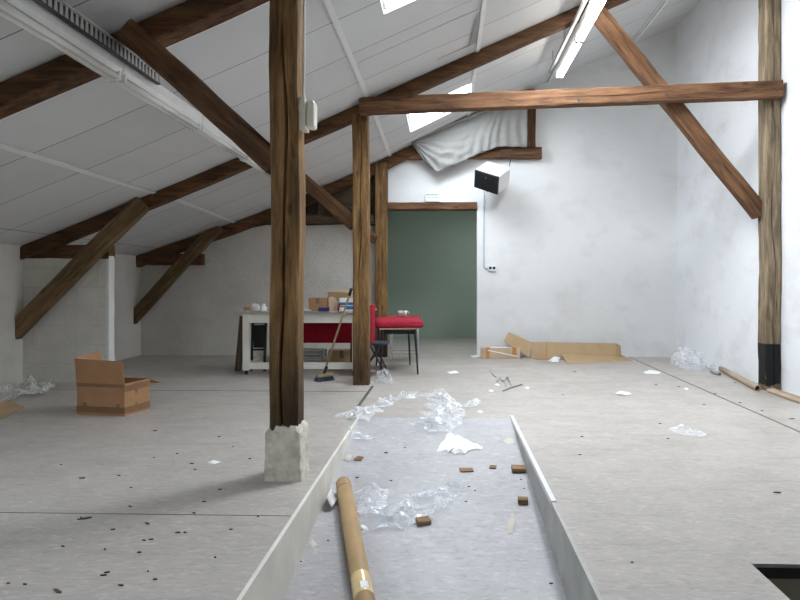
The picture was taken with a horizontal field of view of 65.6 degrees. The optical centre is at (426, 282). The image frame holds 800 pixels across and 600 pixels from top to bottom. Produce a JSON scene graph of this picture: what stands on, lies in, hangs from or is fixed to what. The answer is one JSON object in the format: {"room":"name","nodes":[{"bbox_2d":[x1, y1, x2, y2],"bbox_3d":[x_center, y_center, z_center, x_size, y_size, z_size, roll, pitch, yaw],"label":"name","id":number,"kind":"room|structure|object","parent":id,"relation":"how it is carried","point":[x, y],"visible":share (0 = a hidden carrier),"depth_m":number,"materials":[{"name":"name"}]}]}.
{"room":"attic","nodes":[
{"label":"attic","id":0,"kind":"room"},
{"bbox_2d":[23,258,106,382],"bbox_3d":[-4.154,0.420,7.179,0.985,1.460,0.110,0,0,2],"label":"wall partition","id":1,"kind":"structure","parent":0,"point":[75,326],"depth_m":7.12,"materials":[{"name":"paint"}]},
{"bbox_2d":[22,245,114,259],"bbox_3d":[-4.151,-0.359,7.186,1.030,0.170,0.149,0,0,2],"label":"tie beam","id":2,"kind":"structure","parent":1,"relation":"on","point":[60,251],"depth_m":7.12,"materials":[{"name":"wood"}]},
{"bbox_2d":[15,197,150,338],"bbox_3d":[-4.012,-0.119,7.050,1.747,1.721,0.129,0,0,2],"label":"brace","id":3,"kind":"object","parent":1,"relation":"attached to","point":[111,233],"visible":0.94,"depth_m":6.99,"materials":[{"name":"wood"}]},
{"bbox_2d":[107,256,113,360],"bbox_3d":[-3.649,0.420,7.163,0.025,1.460,0.120,0,0,2],"label":"trim","id":4,"kind":"structure","parent":1,"relation":"attached to","point":[110,261],"depth_m":7.14,"materials":[{"name":"paint"}]},
{"bbox_2d":[0,244,140,385],"bbox_3d":[-4.852,0.390,3.829,0.200,1.720,12.550,0,0,2],"label":"wall","id":5,"kind":"structure","parent":0,"point":[127,277],"depth_m":7.10,"materials":[{"name":"paint"}]},
{"bbox_2d":[0,512,287,515],"bbox_3d":[-2.721,1.151,3.125,4.104,0.003,0.006,0,0,2],"label":"joint","id":6,"kind":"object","parent":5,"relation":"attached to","point":[0,512],"depth_m":3.08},
{"bbox_2d":[133,226,222,323],"bbox_3d":[-3.992,-0.105,9.701,1.626,1.712,0.121,0,0,2],"label":"brace","id":7,"kind":"object","parent":5,"relation":"attached to","point":[205,239],"visible":0.89,"depth_m":9.65,"materials":[{"name":"wood"}]},
{"bbox_2d":[1,389,366,391],"bbox_3d":[-2.613,1.150,6.627,3.960,0.004,0.014,0,0,2],"label":"trim","id":8,"kind":"structure","parent":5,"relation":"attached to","point":[1,389],"depth_m":6.62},
{"bbox_2d":[141,224,374,355],"bbox_3d":[-2.614,0.113,9.937,3.890,2.075,0.200,0,0,2],"label":"wall","id":9,"kind":"structure","parent":0,"point":[196,315],"depth_m":9.85,"materials":[{"name":"paint"}]},
{"bbox_2d":[136,253,204,264],"bbox_3d":[-4.054,-0.374,9.789,1.060,0.182,0.153,1,0,2],"label":"tie beam","id":10,"kind":"structure","parent":9,"relation":"attached to","point":[144,258],"depth_m":9.72,"materials":[{"name":"wood"}]},
{"bbox_2d":[305,215,342,223],"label":"wall plate","id":11,"kind":"object","parent":9,"relation":"on","point":[321,219],"depth_m":9.72,"materials":[{"name":"wood"}]},
{"bbox_2d":[317,201,323,214],"bbox_3d":[-1.672,-1.280,9.791,0.104,0.460,0.074,0,0,2],"label":"stud","id":12,"kind":"object","parent":11,"relation":"on","point":[320,209],"visible":0.41,"depth_m":9.76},
{"bbox_2d":[370,215,374,223],"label":"wall plate","id":13,"kind":"object","parent":9,"relation":"on","point":[372,217],"depth_m":9.70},
{"bbox_2d":[236,417,358,599],"bbox_3d":[-0.710,1.436,1.323,0.018,0.577,8.000,0,0,2],"label":"wall","id":14,"kind":"structure","parent":0,"point":[272,578],"depth_m":3.00,"materials":[{"name":"paint"}]},
{"bbox_2d":[348,386,373,419],"bbox_3d":[-0.627,1.150,6.073,0.030,0.004,1.700,0,0,2],"label":"trim","id":15,"kind":"structure","parent":14,"relation":"attached to","point":[371,387],"depth_m":5.90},
{"bbox_2d":[0,0,699,255],"bbox_3d":[-0.560,-2.265,3.659,8.610,3.750,12.580,0,0,2],"label":"ceiling","id":16,"kind":"structure","parent":0,"point":[98,126],"depth_m":5.88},
{"bbox_2d":[0,143,234,222],"bbox_3d":[-3.200,-0.982,3.652,0.048,0.105,12.300,0,0,2],"label":"trim","id":17,"kind":"structure","parent":16,"relation":"attached to","point":[2,146],"depth_m":5.76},
{"bbox_2d":[0,1,269,120],"bbox_3d":[-0.567,-2.172,4.155,8.405,3.567,0.060,0,0,2],"label":"trim","id":18,"kind":"structure","parent":16,"relation":"attached to","point":[268,1],"depth_m":4.22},
{"bbox_2d":[0,0,269,119],"bbox_3d":[-1.823,-1.566,3.908,5.890,2.627,0.169,0,0,2],"label":"rafter","id":19,"kind":"object","parent":16,"relation":"attached to","point":[189,18],"visible":0.68,"depth_m":3.85,"materials":[{"name":"wood"}]},
{"bbox_2d":[33,0,160,84],"bbox_3d":[-1.860,-1.386,2.835,0.034,0.082,2.750,0,0,2],"label":"cable tray","id":20,"kind":"object","parent":19,"relation":"attached to","point":[58,9],"visible":0.94,"depth_m":3.46,"materials":[{"name":"black metal"}]},
{"bbox_2d":[0,0,122,80],"bbox_3d":[-1.931,-1.306,3.195,0.100,0.139,1.227,0,0,2],"label":"light","id":21,"kind":"object","parent":20,"relation":"attached to","point":[28,15],"visible":1,"depth_m":3.22,"materials":[{"name":"white metal"}]},
{"bbox_2d":[110,62,201,129],"bbox_3d":[-1.892,-1.306,4.431,0.100,0.139,1.227,0,0,2],"label":"light","id":22,"kind":"object","parent":20,"relation":"attached to","point":[133,82],"visible":0.8,"depth_m":4.32,"materials":[{"name":"white metal"}]},
{"bbox_2d":[192,114,249,160],"bbox_3d":[-1.853,-1.306,5.668,0.100,0.139,1.227,0,0,2],"label":"light","id":23,"kind":"object","parent":16,"relation":"hanging from","point":[209,131],"visible":0.72,"depth_m":5.46,"materials":[{"name":"white metal"}]},
{"bbox_2d":[136,145,417,266],"bbox_3d":[-1.540,-1.603,9.728,6.090,2.727,0.158,0,0,2],"label":"rafter","id":24,"kind":"object","parent":16,"relation":"attached to","point":[255,220],"visible":0.51,"depth_m":9.69,"materials":[{"name":"wood"}]},
{"bbox_2d":[385,147,541,159],"bbox_3d":[0.565,-2.019,9.688,2.440,0.191,0.168,0,0,2],"label":"beam","id":25,"kind":"structure","parent":24,"relation":"attached to","point":[516,153],"depth_m":9.59,"materials":[{"name":"wood"}]},
{"bbox_2d":[527,90,535,146],"bbox_3d":[1.616,-2.550,9.657,0.159,0.880,0.148,0,0,2],"label":"post","id":26,"kind":"object","parent":25,"relation":"on","point":[531,123],"visible":0.48,"depth_m":9.59,"materials":[{"name":"wood"}]},
{"bbox_2d":[20,0,629,259],"bbox_3d":[-0.444,-2.123,7.032,8.450,3.728,0.160,0,0,2],"label":"rafter","id":27,"kind":"object","parent":16,"relation":"attached to","point":[562,21],"visible":0.62,"depth_m":7.00,"materials":[{"name":"wood"}]},
{"bbox_2d":[242,158,270,177],"bbox_3d":[-1.814,-1.306,6.904,0.100,0.139,1.227,0,0,2],"label":"light","id":28,"kind":"object","parent":27,"relation":"attached to","point":[250,162],"visible":0.23,"depth_m":6.59,"materials":[{"name":"white metal"}]},
{"bbox_2d":[323,0,391,156],"bbox_3d":[-0.753,-2.010,3.575,0.049,0.116,12.300,0,0,2],"label":"trim","id":29,"kind":"structure","parent":16,"relation":"attached to","point":[328,4],"depth_m":5.61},
{"bbox_2d":[382,0,403,8],"bbox_3d":[0.054,-2.477,4.671,0.885,0.426,0.940,0,0,2],"label":"window","id":30,"kind":"structure","parent":16,"relation":"attached to","point":[386,3],"depth_m":5.11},
{"bbox_2d":[358,9,478,86],"bbox_3d":[-0.066,-2.329,6.210,1.142,0.497,0.730,0,0,2],"label":"ceiling panel","id":31,"kind":"object","parent":16,"relation":"attached to","point":[454,34],"visible":0.98,"depth_m":6.17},
{"bbox_2d":[407,84,470,128],"bbox_3d":[0.174,-2.453,8.498,0.885,0.467,0.940,0,0,2],"label":"window","id":32,"kind":"structure","parent":16,"relation":"attached to","point":[415,120],"depth_m":8.73,"materials":[{"name":"glass"}]},
{"bbox_2d":[412,90,527,171],"bbox_3d":[0.654,-2.340,9.480,1.766,1.242,0.130,0,0,2],"label":"draped cloth","id":33,"kind":"object","parent":16,"relation":"hanging from","point":[455,142],"visible":0.95,"depth_m":9.48,"materials":[{"name":"grey fabric"}]},
{"bbox_2d":[469,12,479,45],"bbox_3d":[0.474,-2.530,6.203,0.079,0.036,0.750,0,0,2],"label":"trim","id":34,"kind":"structure","parent":16,"relation":"attached to","point":[473,39],"depth_m":6.28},
{"bbox_2d":[548,0,587,72],"bbox_3d":[1.581,-2.941,5.753,0.040,0.232,5.200,0,0,2],"label":"mounting rail","id":35,"kind":"object","parent":16,"relation":"hanging from","point":[584,2],"visible":0.87,"depth_m":7.08,"materials":[{"name":"metal"}]},
{"bbox_2d":[555,31,582,77],"bbox_3d":[1.740,-2.776,7.600,0.100,0.139,1.227,0,0,2],"label":"light","id":36,"kind":"object","parent":35,"relation":"attached to","point":[573,46],"visible":0.86,"depth_m":7.53,"materials":[{"name":"white plastic"}]},
{"bbox_2d":[575,0,605,41],"bbox_3d":[1.701,-2.776,6.363,0.100,0.139,1.227,0,0,2],"label":"light","id":37,"kind":"object","parent":35,"relation":"attached to","point":[594,7],"visible":1,"depth_m":6.45,"materials":[{"name":"white plastic"}]},
{"bbox_2d":[256,146,505,229],"bbox_3d":[-0.954,-1.807,9.910,5.270,2.514,0.130,0,0,2],"label":"wall","id":38,"kind":"structure","parent":0,"point":[345,197],"depth_m":9.86,"materials":[{"name":"paint"}]},
{"bbox_2d":[0,338,799,599],"bbox_3d":[-0.481,1.443,5.218,8.650,0.586,15.800,0,0,2],"label":"floor","id":39,"kind":"structure","parent":0,"point":[691,514],"depth_m":3.71,"materials":[{"name":"concrete"}]},
{"bbox_2d":[0,398,23,418],"bbox_3d":[-4.139,1.146,5.852,1.654,0.006,0.382,0,0,42],"label":"cardboard sheet","id":40,"kind":"object","parent":39,"relation":"on","point":[6,408],"visible":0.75,"depth_m":5.65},
{"bbox_2d":[0,375,52,401],"bbox_3d":[-4.182,1.045,6.337,0.713,0.191,0.747,0,0,24],"label":"bubble wrap","id":41,"kind":"object","parent":39,"relation":"on","point":[30,378],"visible":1,"depth_m":6.34,"materials":[{"name":"white"}]},
{"bbox_2d":[74,352,163,416],"bbox_3d":[-2.796,0.895,5.643,0.528,0.511,0.547,0,0,12],"label":"cardboard box","id":42,"kind":"object","parent":39,"relation":"on","point":[103,388],"visible":1,"depth_m":5.40,"materials":[{"name":"cardboard"}]},
{"bbox_2d":[207,460,220,463],"bbox_3d":[-1.357,1.144,3.965,0.077,0.009,0.056,0,0,27],"label":"paper scrap","id":43,"kind":"object","parent":39,"relation":"on","point":[212,461],"visible":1,"depth_m":3.96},
{"bbox_2d":[235,316,242,370],"bbox_3d":[-2.433,0.790,8.131,0.131,0.726,0.122,0,0,2],"label":"wooden plank","id":44,"kind":"object","parent":39,"relation":"on","point":[239,353],"visible":0.86,"depth_m":8.07,"materials":[{"name":"wood"}]},
{"bbox_2d":[250,323,266,370],"bbox_3d":[-2.196,0.829,8.108,0.206,0.646,0.106,0,0,-1],"label":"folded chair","id":45,"kind":"object","parent":39,"relation":"on","point":[258,332],"visible":0.73,"depth_m":8.12,"materials":[{"name":"black metal"}]},
{"bbox_2d":[264,0,309,481],"bbox_3d":[-0.833,-0.430,3.704,0.240,3.160,0.239,0,0,2],"label":"timber post","id":46,"kind":"object","parent":39,"relation":"on","point":[286,440],"visible":1,"depth_m":3.62,"materials":[{"name":"wood"}]},
{"bbox_2d":[116,19,270,174],"bbox_3d":[-1.341,-1.103,3.692,0.983,0.907,0.123,0,0,0],"label":"brace","id":47,"kind":"object","parent":46,"relation":"attached to","point":[177,74],"visible":0.98,"depth_m":3.63,"materials":[{"name":"wood"}]},
{"bbox_2d":[302,0,305,96],"bbox_3d":[-0.729,-1.494,3.690,0.020,0.812,0.017,0,0,2],"label":"conduit pipe","id":48,"kind":"object","parent":46,"relation":"attached to","point":[304,1],"visible":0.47,"depth_m":3.68,"materials":[{"name":"white plastic"}]},
{"bbox_2d":[298,97,316,132],"bbox_3d":[-0.707,-0.998,3.687,0.098,0.185,0.124,0,0,2],"label":"emergency light","id":49,"kind":"object","parent":46,"relation":"attached to","point":[307,110],"visible":1,"depth_m":3.64,"materials":[{"name":"beige plastic"}]},
{"bbox_2d":[235,308,376,374],"bbox_3d":[-1.538,0.750,8.133,1.705,0.799,0.820,0,0,0],"label":"work table","id":50,"kind":"object","parent":39,"relation":"on","point":[258,316],"visible":0.56,"depth_m":7.76,"materials":[{"name":"white paint"}]},
{"bbox_2d":[251,304,259,310],"bbox_3d":[-2.192,0.305,7.923,0.136,0.089,0.140,0,0,2],"label":"plastic tub","id":51,"kind":"object","parent":50,"relation":"on","point":[254,307],"visible":0.98,"depth_m":7.88,"materials":[{"name":"white plastic"}]},
{"bbox_2d":[260,303,266,310],"bbox_3d":[-2.057,0.302,7.819,0.090,0.093,0.105,0,0,-24],"label":"pack","id":52,"kind":"object","parent":50,"relation":"on","point":[263,306],"visible":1,"depth_m":7.79},
{"bbox_2d":[309,297,327,310],"bbox_3d":[-1.367,0.266,7.847,0.220,0.166,0.163,0,0,-1],"label":"cardboard box","id":53,"kind":"object","parent":50,"relation":"on","point":[315,303],"visible":0.73,"depth_m":7.77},
{"bbox_2d":[318,307,329,310],"bbox_3d":[-1.277,0.327,7.724,0.130,0.045,0.070,0,0,2],"label":"carton","id":54,"kind":"object","parent":50,"relation":"on","point":[319,308],"visible":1,"depth_m":7.69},
{"bbox_2d":[328,297,336,310],"bbox_3d":[-1.203,0.263,7.906,0.108,0.174,0.068,0,0,-27],"label":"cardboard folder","id":55,"kind":"object","parent":50,"relation":"on","point":[332,303],"visible":0.96,"depth_m":7.88,"materials":[{"name":"cardboard"}]},
{"bbox_2d":[328,290,352,309],"bbox_3d":[-1.134,0.220,8.219,0.310,0.259,0.201,0,0,4],"label":"cardboard box","id":56,"kind":"object","parent":50,"relation":"on","point":[336,294],"visible":0.32,"depth_m":8.12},
{"bbox_2d":[339,298,352,310],"bbox_3d":[-1.010,0.270,7.875,0.180,0.160,0.122,0,0,-3],"label":"carton","id":57,"kind":"object","parent":50,"relation":"on","point":[342,301],"visible":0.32,"depth_m":7.82,"materials":[{"name":"cardboard"}]},
{"bbox_2d":[309,539,317,548],"bbox_3d":[-0.604,1.388,3.301,0.036,0.013,0.095,0,0,-25],"label":"flake","id":58,"kind":"object","parent":39,"relation":"on","point":[312,542],"visible":1,"depth_m":3.29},
{"bbox_2d":[303,348,326,361],"bbox_3d":[-1.595,1.027,8.454,0.424,0.245,0.308,0,0,2],"label":"wire crate","id":59,"kind":"object","parent":39,"relation":"on","point":[305,350],"visible":0.33,"depth_m":8.36,"materials":[{"name":"metal"}]},
{"bbox_2d":[303,323,351,369],"bbox_3d":[-1.343,0.772,8.196,0.840,0.755,0.070,0,0,2],"label":"screen","id":60,"kind":"object","parent":39,"relation":"on","point":[313,332],"visible":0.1,"depth_m":8.16,"materials":[{"name":"red fabric"}]},
{"bbox_2d":[323,489,336,506],"bbox_3d":[-0.582,1.298,3.750,0.070,0.055,0.180,0,0,2],"label":"paper","id":61,"kind":"object","parent":39,"relation":"on","point":[331,498],"visible":1,"depth_m":3.73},
{"bbox_2d":[314,288,352,381],"bbox_3d":[-1.087,0.604,7.287,0.463,1.094,0.229,0,0,2],"label":"broom","id":62,"kind":"object","parent":39,"relation":"on","point":[324,376],"visible":1,"depth_m":7.25,"materials":[{"name":"brown wood"}]},
{"bbox_2d":[328,348,349,361],"bbox_3d":[-1.154,1.029,8.490,0.360,0.242,0.253,0,0,-4],"label":"cardboard box","id":63,"kind":"object","parent":39,"relation":"on","point":[343,354],"visible":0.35,"depth_m":8.36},
{"bbox_2d":[344,454,352,460],"bbox_3d":[-0.557,1.247,4.434,0.048,0.022,0.120,0,0,12],"label":"flake","id":64,"kind":"object","parent":39,"relation":"on","point":[349,456],"visible":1,"depth_m":4.41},
{"bbox_2d":[336,477,374,599],"bbox_3d":[-0.334,1.371,3.026,0.097,0.301,1.823,0,0,-12],"label":"cardboard tube","id":65,"kind":"object","parent":39,"relation":"on","point":[360,577],"visible":1,"depth_m":3.13,"materials":[{"name":"cardboard"}]},
{"bbox_2d":[353,456,363,460],"bbox_3d":[-0.488,1.248,4.414,0.067,0.020,0.079,0,0,22],"label":"chip","id":66,"kind":"object","parent":39,"relation":"on","point":[358,458],"visible":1,"depth_m":4.41,"materials":[{"name":"brown wood"}]},
{"bbox_2d":[352,114,369,384],"bbox_3d":[-0.741,-0.375,7.047,0.189,3.050,0.174,0,0,2],"label":"timber post","id":67,"kind":"object","parent":39,"relation":"on","point":[360,125],"visible":1,"depth_m":6.96,"materials":[{"name":"wood"}]},
{"bbox_2d":[305,173,352,229],"bbox_3d":[-1.308,-1.090,7.076,1.080,0.974,0.127,0,0,2],"label":"brace","id":68,"kind":"object","parent":67,"relation":"attached to","point":[318,193],"visible":0.6,"depth_m":7.01,"materials":[{"name":"wood"}]},
{"bbox_2d":[370,304,390,378],"bbox_3d":[-0.659,0.708,7.604,0.416,0.897,0.334,0,0,2],"label":"folding chair","id":69,"kind":"object","parent":39,"relation":"on","point":[373,341],"visible":0.57,"depth_m":7.45,"materials":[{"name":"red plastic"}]},
{"bbox_2d":[375,162,387,356],"bbox_3d":[-0.706,-0.360,9.698,0.193,3.020,0.164,0,0,2],"label":"timber post","id":70,"kind":"object","parent":39,"relation":"on","point":[381,171],"visible":0.86,"depth_m":9.62,"materials":[{"name":"wood"}]},
{"bbox_2d":[320,186,378,242],"bbox_3d":[-1.244,-1.061,9.609,1.006,0.892,0.120,0,0,-3],"label":"brace","id":71,"kind":"object","parent":70,"relation":"attached to","point":[373,236],"visible":0.16,"depth_m":9.57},
{"bbox_2d":[335,392,436,421],"bbox_3d":[-0.316,1.107,5.828,0.445,0.092,1.547,0,0,29],"label":"plastic film","id":72,"kind":"object","parent":39,"relation":"on","point":[359,410],"visible":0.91,"depth_m":5.57,"materials":[{"name":"white"}]},
{"bbox_2d":[376,328,418,374],"bbox_3d":[-0.402,0.858,8.207,0.491,0.586,0.922,0,0,-8],"label":"table","id":73,"kind":"object","parent":39,"relation":"on","point":[383,331],"visible":0.67,"depth_m":7.84,"materials":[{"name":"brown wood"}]},
{"bbox_2d":[375,316,422,327],"bbox_3d":[-0.387,0.511,8.216,0.600,0.114,0.931,0,0,-6],"label":"cushion","id":74,"kind":"object","parent":73,"relation":"on","point":[380,322],"visible":0.89,"depth_m":7.78,"materials":[{"name":"fabric"}]},
{"bbox_2d":[387,315,421,362],"bbox_3d":[-0.322,0.819,9.165,0.500,0.662,0.480,0,0,0],"label":"side table","id":75,"kind":"object","parent":39,"relation":"on","point":[416,316],"visible":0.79,"depth_m":9.03,"materials":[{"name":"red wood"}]},
{"bbox_2d":[356,484,465,524],"bbox_3d":[-0.148,1.308,3.686,0.780,0.125,0.591,0,0,2],"label":"plastic film","id":76,"kind":"object","parent":39,"relation":"on","point":[394,513],"visible":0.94,"depth_m":3.69,"materials":[{"name":"white"}]},
{"bbox_2d":[415,516,430,525],"bbox_3d":[-0.020,1.348,3.515,0.080,0.030,0.062,0,0,-18],"label":"wood offcut","id":77,"kind":"object","parent":39,"relation":"on","point":[424,520],"visible":1,"depth_m":3.50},
{"bbox_2d":[409,393,465,431],"bbox_3d":[0.104,1.109,5.609,0.492,0.142,1.450,0,0,2],"label":"plastic film","id":78,"kind":"object","parent":39,"relation":"on","point":[439,394],"visible":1,"depth_m":5.42,"materials":[{"name":"white"}]},
{"bbox_2d":[437,432,482,454],"bbox_3d":[0.185,1.215,4.681,0.328,0.058,0.430,0,0,-32],"label":"paper","id":79,"kind":"object","parent":39,"relation":"on","point":[456,444],"visible":1,"depth_m":4.62,"materials":[{"name":"paper"}]},
{"bbox_2d":[459,468,473,471],"bbox_3d":[0.272,1.272,4.221,0.094,0.014,0.060,0,0,-6],"label":"wood offcut","id":80,"kind":"object","parent":39,"relation":"on","point":[460,469],"visible":1,"depth_m":4.21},
{"bbox_2d":[480,347,519,358],"bbox_3d":[1.128,1.066,9.498,0.600,0.168,0.167,0,0,5],"label":"parcel","id":81,"kind":"object","parent":39,"relation":"on","point":[485,352],"visible":1,"depth_m":9.42,"materials":[{"name":"cardboard"}]},
{"bbox_2d":[504,437,513,443],"bbox_3d":[0.628,1.211,4.763,0.081,0.020,0.156,0,0,2],"label":"flake","id":82,"kind":"object","parent":39,"relation":"on","point":[508,440],"visible":1,"depth_m":4.75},
{"bbox_2d":[507,514,515,533],"bbox_3d":[0.479,1.359,3.510,0.046,0.030,0.242,0,0,15],"label":"flake","id":83,"kind":"object","parent":39,"relation":"on","point":[511,522],"visible":1,"depth_m":3.49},
{"bbox_2d":[502,384,522,390],"bbox_3d":[0.929,1.139,6.772,0.044,0.020,0.467,0,0,34],"label":"twig","id":84,"kind":"object","parent":39,"relation":"on","point":[518,384],"visible":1,"depth_m":6.79,"materials":[{"name":"wood"}]},
{"bbox_2d":[511,465,525,472],"bbox_3d":[0.624,1.260,4.209,0.094,0.039,0.072,0,0,1],"label":"wood offcut","id":85,"kind":"object","parent":39,"relation":"on","point":[515,468],"visible":1,"depth_m":4.18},
{"bbox_2d":[518,496,527,504],"bbox_3d":[0.583,1.316,3.749,0.063,0.035,0.052,0,0,4],"label":"wood offcut","id":86,"kind":"object","parent":39,"relation":"on","point":[521,500],"visible":1,"depth_m":3.73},
{"bbox_2d":[510,415,555,504],"bbox_3d":[0.699,1.155,4.295,0.028,0.031,2.090,0,0,2],"label":"edge nosing","id":87,"kind":"object","parent":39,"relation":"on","point":[544,484],"visible":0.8,"depth_m":3.90,"materials":[{"name":"metal"}]},
{"bbox_2d":[548,356,559,361],"bbox_3d":[1.901,1.130,9.242,0.153,0.038,0.808,0,0,17],"label":"paper scrap","id":88,"kind":"object","parent":39,"relation":"on","point":[553,359],"visible":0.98,"depth_m":9.11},
{"bbox_2d":[504,332,631,363],"bbox_3d":[2.108,0.957,9.199,1.854,0.394,0.799,0,0,2],"label":"cardboard sheet","id":89,"kind":"object","parent":39,"relation":"on","point":[573,353],"visible":0.98,"depth_m":9.47,"materials":[{"name":"beige cardboard"}]},
{"bbox_2d":[615,391,631,394],"bbox_3d":[2.040,1.139,6.422,0.144,0.019,0.222,0,0,35],"label":"paper scrap","id":90,"kind":"object","parent":39,"relation":"on","point":[619,392],"visible":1,"depth_m":6.41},
{"bbox_2d":[643,370,659,373],"bbox_3d":[2.897,1.140,7.972,0.202,0.018,0.392,0,0,27],"label":"paper scrap","id":91,"kind":"object","parent":39,"relation":"on","point":[648,371],"visible":1,"depth_m":7.91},
{"bbox_2d":[670,346,705,370],"bbox_3d":[3.619,1.010,8.541,0.352,0.277,0.878,0,0,2],"label":"plastic bag","id":92,"kind":"object","parent":39,"relation":"on","point":[677,363],"visible":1,"depth_m":8.55,"materials":[{"name":"white"}]},
{"bbox_2d":[710,370,720,375],"bbox_3d":[3.632,1.128,7.794,0.042,0.042,0.256,0,0,4],"label":"metal pipe","id":93,"kind":"object","parent":39,"relation":"on","point":[711,371],"visible":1,"depth_m":7.75,"materials":[{"name":"metal"}]},
{"bbox_2d":[718,366,760,390],"bbox_3d":[3.681,1.117,7.337,0.064,0.064,1.567,0,0,12],"label":"cardboard tube","id":94,"kind":"object","parent":39,"relation":"on","point":[739,378],"visible":1,"depth_m":7.13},
{"bbox_2d":[758,0,781,390],"bbox_3d":[3.705,-1.390,6.696,0.177,5.080,0.183,0,0,2],"label":"timber post","id":95,"kind":"object","parent":39,"relation":"on","point":[769,23],"visible":0.94,"depth_m":6.62,"materials":[{"name":"wood"}]},
{"bbox_2d":[359,80,783,115],"bbox_3d":[1.501,-2.001,6.714,4.495,0.186,0.149,-1,0,4],"label":"tie beam","id":96,"kind":"structure","parent":95,"relation":"attached to","point":[770,89],"depth_m":6.66,"materials":[{"name":"wood"}]},
{"bbox_2d":[593,6,761,218],"bbox_3d":[2.736,-1.879,6.782,1.934,2.365,0.137,0,0,2],"label":"brace","id":97,"kind":"object","parent":95,"relation":"attached to","point":[605,22],"visible":0.86,"depth_m":6.73,"materials":[{"name":"wood"}]},
{"bbox_2d":[767,387,799,402],"bbox_3d":[3.579,1.127,6.096,0.052,0.068,0.831,0,0,3],"label":"batten","id":98,"kind":"object","parent":39,"relation":"on","point":[789,396],"visible":1,"depth_m":6.19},
{"bbox_2d":[387,211,475,335],"bbox_3d":[0.262,-0.350,11.522,4.000,3.000,3.150,0,0,2],"label":"wall","id":99,"kind":"structure","parent":0,"point":[431,264],"depth_m":13.00,"materials":[{"name":"paint"}]},
{"bbox_2d":[388,335,475,337],"bbox_3d":[0.308,1.125,12.987,3.800,0.050,0.020,0,0,2],"label":"baseboard","id":100,"kind":"structure","parent":99,"relation":"attached to","point":[394,336],"depth_m":12.99,"materials":[{"name":"paint"}]},
{"bbox_2d":[388,160,476,202],"bbox_3d":[0.096,-1.605,9.852,1.400,0.690,0.200,0,0,2],"label":"wall","id":101,"kind":"structure","parent":0,"point":[409,180],"depth_m":9.75,"materials":[{"name":"white paint"}]},
{"bbox_2d":[388,202,476,210],"bbox_3d":[0.094,-1.207,9.805,1.400,0.119,0.209,0,0,2],"label":"lintel","id":102,"kind":"object","parent":101,"relation":"attached to","point":[392,206],"visible":1,"depth_m":9.71,"materials":[{"name":"wood"}]},
{"bbox_2d":[425,194,439,201],"bbox_3d":[0.092,-1.335,9.720,0.240,0.130,0.064,0,0,2],"label":"exit light","id":103,"kind":"object","parent":102,"relation":"on","point":[428,197],"visible":1,"depth_m":9.69,"materials":[{"name":"white plastic"}]},
{"bbox_2d":[513,426,602,599],"bbox_3d":[0.602,1.436,1.282,0.018,0.577,8.000,0,0,2],"label":"wall","id":104,"kind":"structure","parent":0,"point":[578,583],"depth_m":2.91,"materials":[{"name":"paint"}]},
{"bbox_2d":[476,27,676,356],"bbox_3d":[2.341,-1.435,9.781,3.094,5.170,0.200,0,0,2],"label":"wall","id":105,"kind":"structure","parent":0,"point":[581,238],"depth_m":9.67,"materials":[{"name":"white paint"}]},
{"bbox_2d":[467,0,486,115],"bbox_3d":[0.464,-2.577,3.537,0.049,0.048,12.300,0,0,2],"label":"trim","id":106,"kind":"structure","parent":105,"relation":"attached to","point":[484,2],"depth_m":6.47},
{"bbox_2d":[483,190,487,268],"bbox_3d":[0.929,-0.862,9.714,0.074,1.296,0.022,0,0,2],"label":"conduit pipe","id":107,"kind":"object","parent":105,"relation":"attached to","point":[483,190],"visible":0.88,"depth_m":9.71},
{"bbox_2d":[488,265,495,270],"bbox_3d":[1.027,-0.233,9.703,0.130,0.085,0.039,0,0,2],"label":"wall socket","id":108,"kind":"object","parent":105,"relation":"attached to","point":[490,267],"visible":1,"depth_m":9.69,"materials":[{"name":"white plastic"}]},
{"bbox_2d":[474,152,510,194],"bbox_3d":[1.031,-1.660,9.376,0.487,0.694,0.650,0,0,41],"label":"speaker","id":109,"kind":"object","parent":105,"relation":"attached to","point":[490,177],"visible":1,"depth_m":9.21,"materials":[{"name":"white plastic"}]},
{"bbox_2d":[474,169,498,194],"bbox_3d":[0.891,-1.502,9.217,0.469,0.378,0.175,0,0,30],"label":"grille","id":110,"kind":"object","parent":109,"relation":"attached to","point":[487,180],"depth_m":9.19,"materials":[{"name":"black plastic"}]},
{"bbox_2d":[548,0,589,82],"bbox_3d":[1.713,-3.128,3.498,0.049,0.030,12.300,0,0,2],"label":"trim","id":111,"kind":"structure","parent":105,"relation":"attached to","point":[553,72],"depth_m":8.71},
{"bbox_2d":[634,0,668,42],"bbox_3d":[2.998,-3.684,3.458,0.049,0.030,12.300,0,0,2],"label":"trim","id":112,"kind":"structure","parent":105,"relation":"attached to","point":[666,1],"depth_m":8.69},
{"bbox_2d":[629,357,799,432],"bbox_3d":[2.961,1.149,6.270,0.023,0.002,6.722,0,0,3],"label":"floor joint","id":113,"kind":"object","parent":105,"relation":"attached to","point":[629,357],"depth_m":6.06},
{"bbox_2d":[677,0,799,395],"bbox_3d":[3.794,-1.400,3.558,0.200,5.300,12.550,0,0,2],"label":"wall","id":114,"kind":"structure","parent":0,"point":[718,241],"depth_m":7.86,"materials":[{"name":"white paint"}]},
{"bbox_2d":[768,579,799,599],"bbox_3d":[2.269,2.490,1.374,2.050,2.619,2.390,0,0,2],"label":"wall","id":115,"kind":"structure","parent":0,"point":[790,588],"depth_m":2.54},
{"bbox_2d":[750,562,799,567],"bbox_3d":[2.305,1.155,2.513,1.950,0.015,0.020,0,0,2],"label":"trim","id":116,"kind":"structure","parent":115,"relation":"attached to","point":[755,564],"depth_m":2.53,"materials":[{"name":"metal"}]},
{"bbox_2d":[755,567,799,578],"bbox_3d":[2.305,1.183,2.524,1.950,0.043,0.050,0,0,2],"label":"trim","id":117,"kind":"structure","parent":115,"relation":"attached to","point":[769,573],"depth_m":2.53,"materials":[{"name":"black metal"}]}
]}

